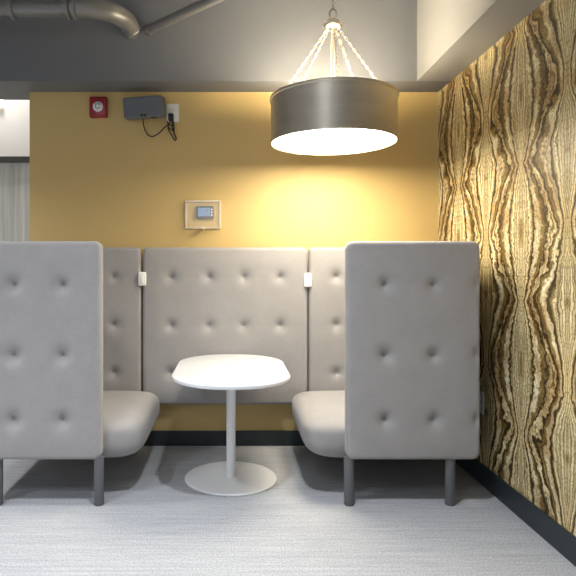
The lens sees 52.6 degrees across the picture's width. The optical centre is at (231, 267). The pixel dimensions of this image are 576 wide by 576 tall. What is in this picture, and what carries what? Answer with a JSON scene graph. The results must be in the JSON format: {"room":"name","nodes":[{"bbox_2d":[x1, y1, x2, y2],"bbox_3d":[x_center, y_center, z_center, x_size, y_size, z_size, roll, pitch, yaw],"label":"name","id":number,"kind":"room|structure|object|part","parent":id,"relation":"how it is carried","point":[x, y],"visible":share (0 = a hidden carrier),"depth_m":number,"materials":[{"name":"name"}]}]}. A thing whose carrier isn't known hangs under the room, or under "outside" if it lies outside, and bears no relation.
{"room":"common room","nodes":[
{"label":"common room","id":0,"kind":"room"},
{"bbox_2d":[0,100,29,155],"bbox_3d":[-1.276,-0.425,4.670,5.448,3.350,0.100,0,0,0],"label":"wall","id":1,"kind":"structure","parent":0,"point":[14,114],"depth_m":4.62,"materials":[{"name":"white paint"}]},
{"bbox_2d":[0,156,29,240],"bbox_3d":[-2.125,0.181,4.660,1.250,2.137,0.100,0,0,0],"label":"door","id":2,"kind":"structure","parent":1,"relation":"in","point":[14,170],"depth_m":4.65,"materials":[{"name":"metal"}]},
{"bbox_3d":[-2.125,0.181,4.660,1.250,2.137,0.100,0,0,0],"label":"frame","id":3,"kind":"part","parent":2,"relation":"part of","materials":[{"name":"black metal"}]},
{"bbox_2d":[0,0,140,38],"bbox_3d":[-2.304,-1.572,3.627,3.400,0.134,0.387,0,0,0],"label":"duct pipe","id":4,"kind":"object","parent":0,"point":[104,10],"visible":1,"depth_m":3.47,"materials":[{"name":"grey metal"}]},
{"bbox_2d":[30,92,437,430],"bbox_3d":[0.013,0.009,4.155,2.870,2.482,0.190,0,0,0],"label":"wall","id":5,"kind":"structure","parent":0,"point":[108,182],"depth_m":4.06,"materials":[{"name":"yellow paint"}]},
{"bbox_2d":[89,97,107,117],"bbox_3d":[-0.932,-1.119,4.030,0.122,0.144,0.066,0,0,0],"label":"fire alarm","id":6,"kind":"object","parent":5,"relation":"attached to","point":[98,106],"visible":1,"depth_m":4.02,"materials":[{"name":"red plastic"}]},
{"bbox_2d":[123,95,165,119],"bbox_3d":[-0.598,-1.095,3.987,0.278,0.155,0.153,0,0,9],"label":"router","id":7,"kind":"object","parent":5,"relation":"attached to","point":[144,107],"visible":1,"depth_m":3.92,"materials":[{"name":"plastic"}]},
{"bbox_2d":[142,113,176,140],"bbox_3d":[-0.503,-0.979,4.018,0.243,0.187,0.064,0,0,-15],"label":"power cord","id":8,"kind":"object","parent":5,"relation":"attached to","point":[170,115],"visible":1,"depth_m":4.02,"materials":[{"name":"black plastic"}]},
{"bbox_3d":[-0.531,-0.965,4.019,0.198,0.111,0.059,0,0,-21],"label":"cord","id":9,"kind":"part","parent":8,"relation":"part of","materials":[{"name":"black plastic"}]},
{"bbox_2d":[166,104,178,121],"bbox_3d":[-0.416,-1.085,4.055,0.088,0.126,0.010,0,0,0],"label":"wall outlet","id":10,"kind":"object","parent":5,"relation":"attached to","point":[170,108],"visible":0.84,"depth_m":4.05,"materials":[{"name":"white plastic"}]},
{"bbox_2d":[143,0,223,35],"bbox_3d":[-0.032,-1.816,3.302,1.481,0.567,0.068,0,0,44],"label":"conduit pipe","id":11,"kind":"object","parent":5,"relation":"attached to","point":[199,5],"visible":1,"depth_m":3.56,"materials":[{"name":"grey metal"}]},
{"bbox_2d":[185,200,220,229],"bbox_3d":[-0.204,-0.367,4.022,0.253,0.206,0.081,0,0,0],"label":"guard","id":12,"kind":"object","parent":5,"relation":"attached to","point":[186,201],"visible":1,"depth_m":4.05,"materials":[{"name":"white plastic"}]},
{"bbox_2d":[196,206,213,218],"bbox_3d":[-0.189,-0.384,4.046,0.126,0.091,0.028,0,0,0],"label":"thermostat","id":13,"kind":"object","parent":5,"relation":"attached to","point":[202,212],"visible":1,"depth_m":4.03,"materials":[{"name":"grey plastic"}]},
{"bbox_2d":[143,431,304,445],"bbox_3d":[0.006,1.198,4.054,2.856,0.105,0.012,0,0,0],"label":"baseboard","id":14,"kind":"structure","parent":5,"relation":"attached to","point":[155,438],"depth_m":4.05,"materials":[{"name":"rubber"}]},
{"bbox_2d":[0,0,449,99],"bbox_3d":[-1.276,-1.666,4.035,5.448,0.868,0.430,0,0,0],"label":"ceiling","id":15,"kind":"structure","parent":5,"relation":"attached to","point":[227,45],"depth_m":3.82,"materials":[{"name":"grey paint"}]},
{"bbox_2d":[0,446,575,575],"bbox_3d":[-1.276,1.290,0.710,5.648,0.080,8.020,0,0,0],"label":"floor","id":16,"kind":"structure","parent":0,"point":[149,522],"depth_m":2.83,"materials":[{"name":"grey carpet"}]},
{"bbox_2d":[0,241,159,505],"bbox_3d":[-0.931,0.556,3.514,0.913,1.388,1.020,0,0,0],"label":"bench","id":17,"kind":"object","parent":16,"relation":"on","point":[71,311],"visible":1,"depth_m":3.01,"materials":[{"name":"grey fabric"}]},
{"bbox_3d":[-1.235,1.121,3.048,0.053,0.257,0.053,0,0,0],"label":"leg","id":18,"kind":"part","parent":17,"relation":"part of","materials":[{"name":"grey metal"}]},
{"bbox_3d":[-1.032,0.433,3.045,0.700,1.143,0.082,0,0,0],"label":"panel","id":19,"kind":"part","parent":17,"relation":"part of","materials":[{"name":"grey fabric"}]},
{"bbox_3d":[-0.702,1.121,3.048,0.053,0.257,0.053,0,0,0],"label":"leg","id":20,"kind":"part","parent":17,"relation":"part of","materials":[{"name":"grey metal"}]},
{"bbox_3d":[-1.002,0.433,3.983,0.760,1.143,0.082,0,0,0],"label":"panel","id":21,"kind":"part","parent":17,"relation":"part of","materials":[{"name":"grey fabric"}]},
{"bbox_3d":[-0.887,0.936,3.513,0.825,0.252,0.874,0,0,0],"label":"seat","id":22,"kind":"part","parent":17,"relation":"part of","materials":[{"name":"grey fabric"}]},
{"bbox_2d":[138,247,311,403],"bbox_3d":[-0.048,0.401,3.974,1.182,1.077,0.099,0,0,0],"label":"panel","id":23,"kind":"object","parent":17,"relation":"attached to","point":[198,301],"visible":0.81,"depth_m":3.94,"materials":[{"name":"grey fabric"}]},
{"bbox_2d":[171,354,289,495],"bbox_3d":[-0.006,0.919,3.402,0.652,0.661,1.060,0,0,0],"label":"cafe table","id":24,"kind":"object","parent":16,"relation":"on","point":[230,373],"visible":1,"depth_m":3.37,"materials":[{"name":"white laminate"}]},
{"bbox_2d":[292,241,479,505],"bbox_3d":[0.847,0.556,3.514,0.913,1.388,1.020,0,0,0],"label":"bench","id":25,"kind":"object","parent":16,"relation":"on","point":[394,326],"visible":1,"depth_m":3.01,"materials":[{"name":"grey fabric"}]},
{"bbox_3d":[0.802,0.936,3.513,0.825,0.252,0.874,0,0,0],"label":"seat","id":26,"kind":"part","parent":25,"relation":"part of","materials":[{"name":"grey fabric"}]},
{"bbox_3d":[0.911,0.433,3.983,0.771,1.143,0.082,0,0,0],"label":"panel","id":27,"kind":"part","parent":25,"relation":"part of","materials":[{"name":"grey fabric"}]},
{"bbox_3d":[0.617,1.121,3.048,0.053,0.257,0.053,0,0,0],"label":"leg","id":28,"kind":"part","parent":25,"relation":"part of","materials":[{"name":"grey metal"}]},
{"bbox_3d":[0.947,0.433,3.045,0.700,1.143,0.082,0,0,0],"label":"panel","id":29,"kind":"part","parent":25,"relation":"part of","materials":[{"name":"grey fabric"}]},
{"bbox_3d":[1.150,1.121,3.048,0.053,0.257,0.053,0,0,0],"label":"leg","id":30,"kind":"part","parent":25,"relation":"part of","materials":[{"name":"grey metal"}]},
{"bbox_2d":[438,0,575,536],"bbox_3d":[1.498,-0.425,0.710,0.100,3.350,8.020,0,0,0],"label":"wall","id":31,"kind":"structure","parent":0,"point":[507,121],"depth_m":2.88,"materials":[{"name":"wood"}]},
{"bbox_2d":[417,0,545,80],"bbox_3d":[1.335,-1.666,0.310,0.225,0.868,7.020,0,0,0],"label":"ceiling beam","id":32,"kind":"structure","parent":31,"relation":"attached to","point":[451,34],"depth_m":3.25,"materials":[{"name":"grey paint"}]},
{"bbox_2d":[480,390,483,414],"bbox_3d":[1.442,0.780,3.365,0.010,0.130,0.094,0,0,0],"label":"wall outlet","id":33,"kind":"object","parent":31,"relation":"attached to","point":[481,392],"visible":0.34,"depth_m":3.34,"materials":[{"name":"white plastic"}]},
{"bbox_2d":[455,459,575,566],"bbox_3d":[1.440,1.191,0.430,0.014,0.118,7.260,0,0,0],"label":"baseboard","id":34,"kind":"structure","parent":31,"relation":"attached to","point":[551,531],"depth_m":2.82,"materials":[{"name":"rubber"}]},
{"bbox_3d":[-1.276,-2.140,0.710,5.648,0.080,8.020,0,0,0],"label":"ceiling","id":35,"kind":"structure","parent":0,"visible":0},
{"bbox_2d":[269,0,398,154],"bbox_3d":[0.596,-1.416,3.408,0.750,1.368,0.750,0,0,28],"label":"pendant lamp","id":36,"kind":"object","parent":35,"relation":"hanging from","point":[330,115],"visible":1,"depth_m":3.15,"materials":[{"name":"silver metal"}]},
{"bbox_3d":[0.416,-1.208,3.492,0.334,0.414,0.016,0,0,25],"label":"chain","id":37,"kind":"part","parent":36,"relation":"part of","materials":[{"name":"silver metal"}]},
{"bbox_3d":[0.468,-1.208,3.560,0.014,0.414,0.334,0,0,-40],"label":"chain","id":38,"kind":"part","parent":36,"relation":"part of","materials":[{"name":"silver metal"}]},
{"bbox_3d":[0.593,-1.152,3.405,0.027,0.486,0.015,0,0,14],"label":"cord","id":39,"kind":"part","parent":36,"relation":"part of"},
{"bbox_3d":[0.596,-0.867,3.408,0.750,0.270,0.750,0,0,0],"label":"lamp shade","id":40,"kind":"part","parent":36,"relation":"part of","materials":[{"name":"silver metal"}]},
{"bbox_2d":[272,128,395,152],"bbox_3d":[0.596,-0.749,3.408,0.717,0.006,0.717,0,0,0],"label":"diffuser","id":41,"kind":"object","parent":36,"relation":"attached to","point":[289,140],"depth_m":3.37,"materials":[{"name":"white plastic"}]},
{"bbox_3d":[0.575,-1.208,3.210,0.015,0.415,0.336,0,0,6],"label":"chain","id":42,"kind":"part","parent":36,"relation":"part of","materials":[{"name":"silver metal"}]},
{"bbox_3d":[0.617,-1.208,3.210,0.044,0.414,0.334,0,0,0],"label":"chain","id":43,"kind":"part","parent":36,"relation":"part of","materials":[{"name":"silver metal"}]},
{"bbox_3d":[0.792,-1.208,3.443,0.334,0.414,0.014,0,0,-10],"label":"chain","id":44,"kind":"part","parent":36,"relation":"part of","materials":[{"name":"silver metal"}]}
]}

